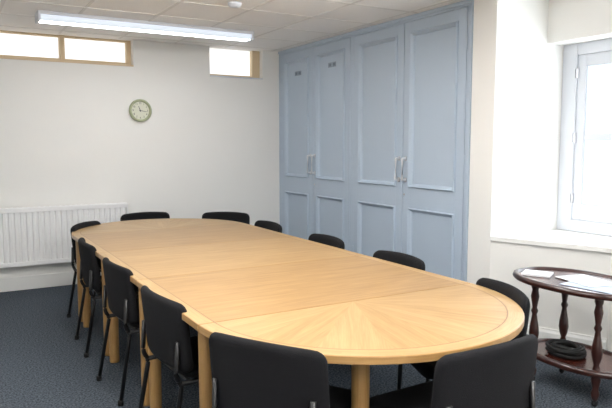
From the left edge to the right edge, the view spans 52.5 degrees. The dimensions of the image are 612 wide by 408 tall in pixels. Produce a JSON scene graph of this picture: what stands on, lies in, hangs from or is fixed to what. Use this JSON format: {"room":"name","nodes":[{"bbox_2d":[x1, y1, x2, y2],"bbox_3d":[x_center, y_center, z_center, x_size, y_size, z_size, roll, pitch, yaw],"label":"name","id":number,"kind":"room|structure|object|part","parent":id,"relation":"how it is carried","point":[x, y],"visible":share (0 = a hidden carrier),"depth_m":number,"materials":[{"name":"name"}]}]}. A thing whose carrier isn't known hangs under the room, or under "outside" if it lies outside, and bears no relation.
{"room":"meeting room","nodes":[
{"label":"meeting room","id":0,"kind":"room"},
{"bbox_2d":[0,40,279,277],"bbox_3d":[-2.502,-0.453,6.546,5.450,2.580,0.300,-3,6,-30],"label":"wall","id":1,"kind":"structure","parent":0,"point":[69,135],"depth_m":6.76,"materials":[{"name":"paint"}]},
{"bbox_2d":[0,269,101,291],"bbox_3d":[-2.522,0.780,6.470,4.980,0.140,0.018,-3,6,-30],"label":"baseboard","id":2,"kind":"structure","parent":1,"relation":"attached to","point":[62,278],"depth_m":6.33,"materials":[{"name":"white wood"}]},
{"bbox_2d":[0,33,124,62],"bbox_3d":[-2.838,-1.584,6.247,2.100,0.270,0.010,-3,6,-30],"label":"pane","id":3,"kind":"object","parent":1,"relation":"attached to","point":[10,44],"visible":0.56,"depth_m":6.40,"materials":[{"name":"clear glass"}]},
{"bbox_2d":[0,202,127,267],"bbox_3d":[-2.619,0.440,6.319,1.742,0.846,0.122,-3,6,-30],"label":"radiator","id":4,"kind":"object","parent":1,"relation":"attached to","point":[37,235],"visible":0.65,"depth_m":6.23,"materials":[{"name":"white metal"}]},
{"bbox_2d":[0,30,130,64],"bbox_3d":[-2.818,-1.582,6.218,2.105,0.270,0.060,-3,6,-30],"label":"frame","id":5,"kind":"object","parent":1,"relation":"attached to","point":[61,43],"visible":0.73,"depth_m":6.38,"materials":[{"name":"beige"}]},
{"bbox_2d":[0,57,133,66],"bbox_3d":[-2.782,-1.434,6.165,2.100,0.017,0.112,-3,6,-30],"label":"sill","id":6,"kind":"structure","parent":1,"relation":"attached to","point":[0,57],"depth_m":6.30,"materials":[{"name":"beige wood"}]},
{"bbox_2d":[129,99,151,121],"bbox_3d":[-1.792,-1.011,6.708,0.244,0.244,0.040,-3,6,-30],"label":"wall clock","id":7,"kind":"object","parent":1,"relation":"attached to","point":[140,110],"visible":1,"depth_m":6.71,"materials":[{"name":"green"}]},
{"bbox_2d":[210,48,249,75],"bbox_3d":[-0.887,-1.663,7.376,0.670,0.330,0.010,-3,6,-30],"label":"pane","id":8,"kind":"object","parent":1,"relation":"attached to","point":[222,61],"visible":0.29,"depth_m":7.36,"materials":[{"name":"clear glass"}]},
{"bbox_2d":[210,51,259,77],"bbox_3d":[-0.867,-1.660,7.341,0.670,0.330,0.070,-3,6,-30],"label":"frame","id":9,"kind":"object","parent":1,"relation":"attached to","point":[254,55],"visible":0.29,"depth_m":7.45,"materials":[{"name":"beige wood"}]},
{"bbox_2d":[210,75,262,79],"bbox_3d":[-0.831,-1.485,7.297,0.670,0.014,0.112,-3,6,-30],"label":"sill","id":10,"kind":"structure","parent":1,"relation":"attached to","point":[210,75],"depth_m":7.23,"materials":[{"name":"white"}]},
{"bbox_2d":[0,0,463,51],"bbox_3d":[-0.076,-1.456,2.997,6.200,0.100,8.680,-3,6,-30],"label":"ceiling","id":11,"kind":"structure","parent":0,"point":[354,13],"depth_m":5.42,"materials":[{"name":"tile"}]},
{"bbox_2d":[35,10,253,41],"bbox_3d":[-1.419,-1.628,5.728,1.980,0.081,0.200,-3,6,-30],"label":"ceiling light","id":12,"kind":"object","parent":11,"relation":"attached to","point":[41,16],"depth_m":5.60,"materials":[{"name":"white plastic"}]},
{"bbox_2d":[0,0,452,50],"bbox_3d":[-0.199,-1.387,2.815,5.600,0.004,8.279,-3,6,-30],"label":"grid","id":13,"kind":"object","parent":11,"relation":"attached to","point":[3,1],"depth_m":5.41,"materials":[{"name":"white metal"}]},
{"bbox_2d":[228,1,241,7],"bbox_3d":[-0.561,-1.567,4.887,0.110,0.036,0.110,-3,6,-30],"label":"smoke detector","id":14,"kind":"object","parent":11,"relation":"attached to","point":[233,4],"visible":1,"depth_m":4.85,"materials":[{"name":"white plastic"}]},
{"bbox_2d":[0,284,611,407],"bbox_3d":[-0.076,1.212,3.255,6.200,0.100,8.680,-3,6,-30],"label":"floor","id":15,"kind":"structure","parent":0,"point":[43,365],"depth_m":4.02,"materials":[{"name":"blue carpet"}]},
{"bbox_2d":[67,221,100,317],"bbox_3d":[-1.736,0.556,5.436,0.552,0.785,0.500,1,6,8],"label":"chair","id":16,"kind":"object","parent":15,"relation":"on","point":[78,226],"visible":0.23,"depth_m":5.26,"materials":[{"name":"black fabric"}]},
{"bbox_3d":[-1.990,0.663,5.268,0.090,0.597,0.029,0,6,-5],"label":"frame","id":17,"kind":"part","parent":16,"relation":"part of","materials":[{"name":"black metal"}]},
{"bbox_3d":[-1.932,0.327,5.441,0.108,0.330,0.500,1,6,8],"label":"backrest","id":18,"kind":"part","parent":16,"relation":"part of","materials":[{"name":"black fabric"}]},
{"bbox_2d":[75,237,138,357],"bbox_3d":[-1.399,0.639,4.580,0.552,0.785,0.500,-3,6,-28],"label":"chair","id":19,"kind":"object","parent":15,"relation":"on","point":[89,264],"visible":0.58,"depth_m":4.30,"materials":[{"name":"black fabric"}]},
{"bbox_3d":[-1.700,0.721,4.667,0.090,0.597,0.029,-2,6,-15],"label":"frame","id":20,"kind":"part","parent":19,"relation":"part of","materials":[{"name":"black metal"}]},
{"bbox_3d":[-1.574,0.422,4.465,0.108,0.330,0.500,-3,6,-28],"label":"backrest","id":21,"kind":"part","parent":19,"relation":"part of","materials":[{"name":"black fabric"}]},
{"bbox_3d":[-1.499,0.757,4.297,0.090,0.597,0.029,-5,7,-41],"label":"frame","id":22,"kind":"part","parent":19,"relation":"part of","materials":[{"name":"black metal"}]},
{"bbox_3d":[-1.268,0.836,4.431,0.471,0.410,0.033,-3,6,-28],"label":"leg","id":23,"kind":"part","parent":19,"relation":"part of","materials":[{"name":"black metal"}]},
{"bbox_3d":[-1.355,0.588,4.599,0.450,0.063,0.460,-3,6,-28],"label":"seat","id":24,"kind":"part","parent":19,"relation":"part of","materials":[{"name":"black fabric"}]},
{"bbox_2d":[96,257,139,405],"bbox_3d":[-0.953,0.715,3.793,0.552,0.785,0.500,-4,7,-33],"label":"chair","id":25,"kind":"object","parent":15,"relation":"on","point":[120,292],"visible":0.66,"depth_m":3.53,"materials":[{"name":"black fabric"}]},
{"bbox_3d":[-1.258,0.800,3.852,0.090,0.597,0.029,-2,6,-20],"label":"frame","id":26,"kind":"part","parent":25,"relation":"part of","materials":[{"name":"black metal"}]},
{"bbox_3d":[-1.118,0.499,3.662,0.108,0.330,0.500,-4,7,-33],"label":"backrest","id":27,"kind":"part","parent":25,"relation":"part of","materials":[{"name":"black fabric"}]},
{"bbox_3d":[-1.025,0.834,3.502,0.029,0.597,0.090,5,8,43],"label":"frame","id":28,"kind":"part","parent":25,"relation":"part of","materials":[{"name":"black metal"}]},
{"bbox_3d":[-0.911,0.664,3.816,0.450,0.063,0.460,-4,7,-33],"label":"seat","id":29,"kind":"part","parent":25,"relation":"part of","materials":[{"name":"black fabric"}]},
{"bbox_3d":[-0.807,0.911,3.655,0.471,0.410,0.033,-4,7,-33],"label":"leg","id":30,"kind":"part","parent":25,"relation":"part of","materials":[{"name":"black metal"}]},
{"bbox_2d":[120,212,169,300],"bbox_3d":[-1.522,0.491,6.111,0.500,0.785,0.552,-3,6,-30],"label":"chair","id":31,"kind":"object","parent":15,"relation":"on","point":[139,215],"visible":0.15,"depth_m":6.25,"materials":[{"name":"black fabric"}]},
{"bbox_3d":[-1.621,0.248,6.260,0.500,0.330,0.108,-3,6,-30],"label":"backrest","id":32,"kind":"part","parent":31,"relation":"part of","materials":[{"name":"black fabric"}]},
{"bbox_2d":[138,285,198,407],"bbox_3d":[-0.514,0.788,3.039,0.552,0.785,0.500,-4,7,-34],"label":"chair","id":33,"kind":"object","parent":15,"relation":"on","point":[169,340],"visible":0.7,"depth_m":2.79,"materials":[{"name":"black fabric"}]},
{"bbox_3d":[-0.821,0.874,3.091,0.090,0.597,0.029,-2,6,-21],"label":"frame","id":34,"kind":"part","parent":33,"relation":"part of","materials":[{"name":"black metal"}]},
{"bbox_3d":[-0.604,0.951,3.248,0.471,0.410,0.033,-4,7,-34],"label":"leg","id":35,"kind":"part","parent":33,"relation":"part of","materials":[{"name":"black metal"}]},
{"bbox_3d":[-0.677,0.573,2.905,0.108,0.330,0.500,-4,7,-34],"label":"backrest","id":36,"kind":"part","parent":33,"relation":"part of","materials":[{"name":"black fabric"}]},
{"bbox_3d":[-0.633,0.784,2.955,0.018,0.017,0.410,-4,7,-34],"label":"cross rail","id":37,"kind":"part","parent":33,"relation":"part of","materials":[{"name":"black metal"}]},
{"bbox_3d":[-0.581,0.907,2.746,0.029,0.597,0.090,5,7,42],"label":"frame","id":38,"kind":"part","parent":33,"relation":"part of","materials":[{"name":"black metal"}]},
{"bbox_3d":[-0.473,0.737,3.062,0.450,0.063,0.460,-4,7,-34],"label":"seat","id":39,"kind":"part","parent":33,"relation":"part of","materials":[{"name":"black fabric"}]},
{"bbox_3d":[-0.365,0.984,2.904,0.471,0.410,0.033,-4,7,-34],"label":"leg","id":40,"kind":"part","parent":33,"relation":"part of","materials":[{"name":"black metal"}]},
{"bbox_2d":[202,212,249,223],"bbox_3d":[-0.839,0.490,6.116,0.500,0.785,0.552,1,6,9],"label":"chair","id":41,"kind":"object","parent":15,"relation":"on","point":[231,216],"visible":0.1,"depth_m":6.28,"materials":[{"name":"black fabric"}]},
{"bbox_2d":[254,220,281,232],"bbox_3d":[-0.500,0.558,5.418,0.552,0.785,0.500,-3,6,-30],"label":"chair","id":42,"kind":"object","parent":15,"relation":"on","point":[269,225],"visible":0.09,"depth_m":5.50,"materials":[{"name":"black fabric"}]},
{"bbox_2d":[209,332,350,407],"bbox_3d":[-0.054,0.850,2.406,0.500,0.785,0.552,3,6,30],"label":"chair","id":43,"kind":"object","parent":15,"relation":"on","point":[246,373],"visible":0.94,"depth_m":2.16,"materials":[{"name":"black fabric"}]},
{"bbox_3d":[-0.350,0.948,2.322,0.029,0.597,0.090,5,8,43],"label":"frame","id":44,"kind":"part","parent":43,"relation":"part of","materials":[{"name":"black metal"}]},
{"bbox_3d":[0.017,0.968,2.114,0.029,0.597,0.090,2,6,17],"label":"frame","id":45,"kind":"part","parent":43,"relation":"part of","materials":[{"name":"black metal"}]},
{"bbox_3d":[-0.029,0.796,2.444,0.460,0.063,0.450,3,6,30],"label":"seat","id":46,"kind":"part","parent":43,"relation":"part of","materials":[{"name":"black fabric"}]},
{"bbox_2d":[71,218,524,407],"bbox_3d":[-0.502,0.702,4.168,1.514,0.740,4.389,-3,6,-30],"label":"conference table","id":47,"kind":"object","parent":15,"relation":"on","point":[360,311],"visible":0.87,"depth_m":3.02,"materials":[{"name":"brown wood"}]},
{"bbox_3d":[-1.863,0.623,5.142,0.070,0.708,0.070,-3,6,-30],"label":"leg","id":48,"kind":"part","parent":47,"relation":"part of","materials":[{"name":"brown wood"}]},
{"bbox_3d":[-1.768,0.639,4.978,0.070,0.708,0.070,-3,6,-30],"label":"leg","id":49,"kind":"part","parent":47,"relation":"part of","materials":[{"name":"brown wood"}]},
{"bbox_3d":[-1.379,0.704,4.311,0.070,0.708,0.070,-3,6,-30],"label":"leg","id":50,"kind":"part","parent":47,"relation":"part of","materials":[{"name":"brown wood"}]},
{"bbox_3d":[-1.299,0.717,4.173,0.070,0.708,0.070,-3,6,-30],"label":"leg","id":51,"kind":"part","parent":47,"relation":"part of","materials":[{"name":"brown wood"}]},
{"bbox_3d":[-0.897,0.784,3.484,0.070,0.708,0.070,-3,6,-30],"label":"leg","id":52,"kind":"part","parent":47,"relation":"part of","materials":[{"name":"brown wood"}]},
{"bbox_3d":[-0.817,0.797,3.346,0.070,0.708,0.070,-3,6,-30],"label":"leg","id":53,"kind":"part","parent":47,"relation":"part of","materials":[{"name":"brown wood"}]},
{"bbox_3d":[-0.426,0.862,2.675,0.070,0.708,0.070,-3,6,-30],"label":"leg","id":54,"kind":"part","parent":47,"relation":"part of","materials":[{"name":"brown wood"}]},
{"bbox_3d":[0.204,0.894,2.342,0.070,0.708,0.070,-3,6,-30],"label":"leg","id":55,"kind":"part","parent":47,"relation":"part of","materials":[{"name":"brown wood"}]},
{"bbox_2d":[308,233,344,249],"bbox_3d":[-0.017,0.638,4.589,0.552,0.785,0.500,-3,6,-28],"label":"chair","id":56,"kind":"object","parent":15,"relation":"on","point":[325,239],"visible":0.09,"depth_m":4.66,"materials":[{"name":"black fabric"}]},
{"bbox_2d":[278,0,473,281],"bbox_3d":[0.713,-0.436,6.380,0.656,2.579,3.212,-3,6,-30],"label":"tall cabinet","id":57,"kind":"object","parent":15,"relation":"on","point":[375,120],"visible":0.73,"depth_m":5.78,"materials":[{"name":"blue wood"}]},
{"bbox_3d":[-0.108,-0.988,7.195,0.036,1.348,0.545,-3,6,-30],"label":"door moulding","id":58,"kind":"part","parent":57,"relation":"part of","materials":[{"name":"blue paint"}]},
{"bbox_3d":[-0.108,0.211,7.311,0.036,0.698,0.545,-3,6,-30],"label":"door moulding","id":59,"kind":"part","parent":57,"relation":"part of","materials":[{"name":"blue paint"}]},
{"bbox_3d":[0.033,-0.447,6.955,0.056,0.211,0.022,-3,6,-30],"label":"handle","id":60,"kind":"part","parent":57,"relation":"part of","materials":[{"name":"white metal"}]},
{"bbox_3d":[0.078,-0.440,6.878,0.056,0.211,0.022,-3,6,-30],"label":"handle","id":61,"kind":"part","parent":57,"relation":"part of","materials":[{"name":"white metal"}]},
{"bbox_3d":[0.259,0.273,6.681,0.036,0.698,0.540,-3,6,-30],"label":"door moulding","id":62,"kind":"part","parent":57,"relation":"part of","materials":[{"name":"blue paint"}]},
{"bbox_3d":[0.259,-0.927,6.564,0.036,1.348,0.540,-3,6,-30],"label":"door moulding","id":63,"kind":"part","parent":57,"relation":"part of","materials":[{"name":"blue paint"}]},
{"bbox_3d":[0.672,0.341,5.972,0.036,0.698,0.585,-3,6,-30],"label":"door moulding","id":64,"kind":"part","parent":57,"relation":"part of","materials":[{"name":"blue paint"}]},
{"bbox_3d":[0.672,-0.858,5.856,0.036,1.348,0.585,-3,6,-30],"label":"door moulding","id":65,"kind":"part","parent":57,"relation":"part of","materials":[{"name":"blue paint"}]},
{"bbox_3d":[0.823,-0.316,5.599,0.056,0.211,0.022,-3,6,-30],"label":"handle","id":66,"kind":"part","parent":57,"relation":"part of","materials":[{"name":"white metal"}]},
{"bbox_3d":[0.868,-0.308,5.521,0.056,0.211,0.022,-3,6,-30],"label":"handle","id":67,"kind":"part","parent":57,"relation":"part of","materials":[{"name":"white metal"}]},
{"bbox_3d":[1.058,0.405,5.309,0.036,0.698,0.575,-3,6,-30],"label":"door moulding","id":68,"kind":"part","parent":57,"relation":"part of","materials":[{"name":"blue paint"}]},
{"bbox_3d":[1.058,-0.794,5.193,0.036,1.348,0.575,-3,6,-30],"label":"door moulding","id":69,"kind":"part","parent":57,"relation":"part of","materials":[{"name":"blue paint"}]},
{"bbox_2d":[373,250,430,381],"bbox_3d":[0.414,0.712,3.829,0.552,0.785,0.500,-3,6,-30],"label":"chair","id":70,"kind":"object","parent":15,"relation":"on","point":[408,260],"visible":0.13,"depth_m":3.89,"materials":[{"name":"black fabric"}]},
{"bbox_3d":[0.585,0.476,3.906,0.108,0.330,0.500,-3,6,-30],"label":"backrest","id":71,"kind":"part","parent":70,"relation":"part of","materials":[{"name":"black fabric"}]},
{"bbox_2d":[369,334,537,407],"bbox_3d":[0.545,0.853,2.369,0.500,0.785,0.552,-3,7,-32],"label":"chair","id":72,"kind":"object","parent":15,"relation":"on","point":[501,375],"visible":0.99,"depth_m":2.13,"materials":[{"name":"black fabric"}]},
{"bbox_3d":[0.519,0.800,2.406,0.460,0.063,0.450,-3,7,-32],"label":"seat","id":73,"kind":"part","parent":72,"relation":"part of","materials":[{"name":"black fabric"}]},
{"bbox_3d":[0.650,0.643,2.179,0.500,0.330,0.108,-3,7,-32],"label":"backrest","id":74,"kind":"part","parent":72,"relation":"part of","materials":[{"name":"black fabric"}]},
{"bbox_3d":[0.844,0.951,2.296,0.029,0.597,0.090,-5,8,-45],"label":"frame","id":75,"kind":"part","parent":72,"relation":"part of","materials":[{"name":"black metal"}]},
{"bbox_2d":[397,278,529,389],"bbox_3d":[0.767,0.789,3.032,0.552,0.785,0.500,-1,6,-10],"label":"chair","id":76,"kind":"object","parent":15,"relation":"on","point":[426,369],"visible":0.16,"depth_m":2.89,"materials":[{"name":"black fabric"}]},
{"bbox_3d":[0.695,0.951,3.249,0.471,0.410,0.033,-1,6,-10],"label":"leg","id":77,"kind":"part","parent":76,"relation":"part of","materials":[{"name":"black metal"}]},
{"bbox_3d":[0.718,0.741,3.018,0.450,0.063,0.460,-1,6,-10],"label":"seat","id":78,"kind":"part","parent":76,"relation":"part of","materials":[{"name":"black fabric"}]},
{"bbox_3d":[0.962,0.559,3.045,0.108,0.330,0.500,-1,6,-10],"label":"backrest","id":79,"kind":"part","parent":76,"relation":"part of","materials":[{"name":"black fabric"}]},
{"bbox_2d":[513,266,611,406],"bbox_3d":[1.636,0.781,3.711,0.566,0.669,0.873,-3,6,-30],"label":"side table","id":80,"kind":"object","parent":15,"relation":"on","point":[597,364],"visible":0.8,"depth_m":3.62,"materials":[{"name":"brown wood"}]},
{"bbox_3d":[1.407,0.771,3.826,0.060,0.607,0.060,-3,6,-30],"label":"turned leg","id":81,"kind":"part","parent":80,"relation":"part of","materials":[{"name":"brown wood"}]},
{"bbox_2d":[521,269,553,277],"bbox_3d":[1.449,0.435,3.882,0.170,0.012,0.140,3,6,31],"label":"notepad","id":82,"kind":"object","parent":80,"relation":"on","point":[536,273],"visible":0.96,"depth_m":3.85,"materials":[{"name":"white paper"}]},
{"bbox_3d":[1.649,0.758,3.966,0.060,0.607,0.060,-3,6,-30],"label":"turned leg","id":83,"kind":"part","parent":80,"relation":"part of","materials":[{"name":"brown wood"}]},
{"bbox_2d":[545,339,586,359],"bbox_3d":[1.571,0.880,3.752,0.224,0.069,0.241,-3,6,-30],"label":"coiled cable","id":84,"kind":"object","parent":80,"relation":"on","point":[559,348],"visible":1,"depth_m":3.70,"materials":[{"name":"black rubber"}]},
{"bbox_2d":[560,281,611,293],"bbox_3d":[1.702,0.472,3.546,0.280,0.003,0.380,-4,7,-37],"label":"paper sheet","id":85,"kind":"object","parent":80,"relation":"on","point":[604,289],"visible":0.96,"depth_m":3.52,"materials":[{"name":"white paper"}]},
{"bbox_2d":[555,274,611,286],"bbox_3d":[1.667,0.455,3.686,0.210,0.003,0.297,-2,6,-16],"label":"paper sheet","id":86,"kind":"object","parent":85,"relation":"on","point":[582,279],"visible":1,"depth_m":3.68,"materials":[{"name":"white paper"}]},
{"bbox_3d":[1.623,0.807,3.456,0.060,0.607,0.060,-3,6,-30],"label":"turned leg","id":87,"kind":"part","parent":80,"relation":"part of","materials":[{"name":"brown wood"}]},
{"bbox_2d":[467,0,563,283],"bbox_3d":[1.797,-0.305,5.020,1.050,2.580,0.235,-3,6,-30],"label":"wall","id":88,"kind":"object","parent":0,"point":[516,100],"depth_m":4.77,"materials":[{"name":"white paint"}]},
{"bbox_2d":[489,241,611,351],"bbox_3d":[2.365,0.707,4.134,1.050,0.735,2.030,-3,6,-30],"label":"wall","id":89,"kind":"structure","parent":0,"point":[505,258],"depth_m":4.44,"materials":[{"name":"white paint"}]},
{"bbox_2d":[490,229,611,253],"bbox_3d":[2.256,0.327,4.034,0.820,0.040,2.028,-3,6,-30],"label":"window sill","id":90,"kind":"structure","parent":89,"relation":"attached to","point":[556,238],"depth_m":4.54,"materials":[{"name":"white paint"}]},
{"bbox_2d":[527,325,606,349],"bbox_3d":[1.728,0.970,4.514,0.838,0.140,0.018,4,7,37],"label":"baseboard","id":91,"kind":"structure","parent":89,"relation":"attached to","point":[543,332],"depth_m":4.39,"materials":[{"name":"white wood"}]},
{"bbox_2d":[557,38,611,235],"bbox_3d":[2.589,-0.446,4.153,0.070,1.473,2.030,-3,6,-30],"label":"frame","id":92,"kind":"object","parent":89,"relation":"attached to","point":[571,53],"visible":0.88,"depth_m":4.93,"materials":[{"name":"white"}]},
{"bbox_2d":[572,51,611,223],"bbox_3d":[2.584,-0.448,4.162,0.040,1.290,1.750,-3,6,-30],"label":"window","id":93,"kind":"structure","parent":89,"relation":"in","point":[597,176],"depth_m":4.78,"materials":[{"name":"grey"}]},
{"bbox_3d":[2.584,-0.448,4.162,0.040,1.290,1.750,-3,6,-30],"label":"sash","id":94,"kind":"part","parent":93,"relation":"part of","materials":[{"name":"clear glass"}]},
{"bbox_2d":[570,68,578,202],"bbox_3d":[2.121,-0.535,4.899,0.013,1.060,0.030,-3,6,-30],"label":"hinge","id":95,"kind":"object","parent":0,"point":[577,69],"visible":1,"depth_m":4.89,"materials":[{"name":"silver metal"}]},
{"bbox_2d":[547,0,611,45],"bbox_3d":[2.607,-1.344,4.076,0.490,0.330,2.030,-3,6,-30],"label":"wall","id":96,"kind":"structure","parent":0,"point":[570,22],"depth_m":4.61,"materials":[{"name":"paint"}]}
]}

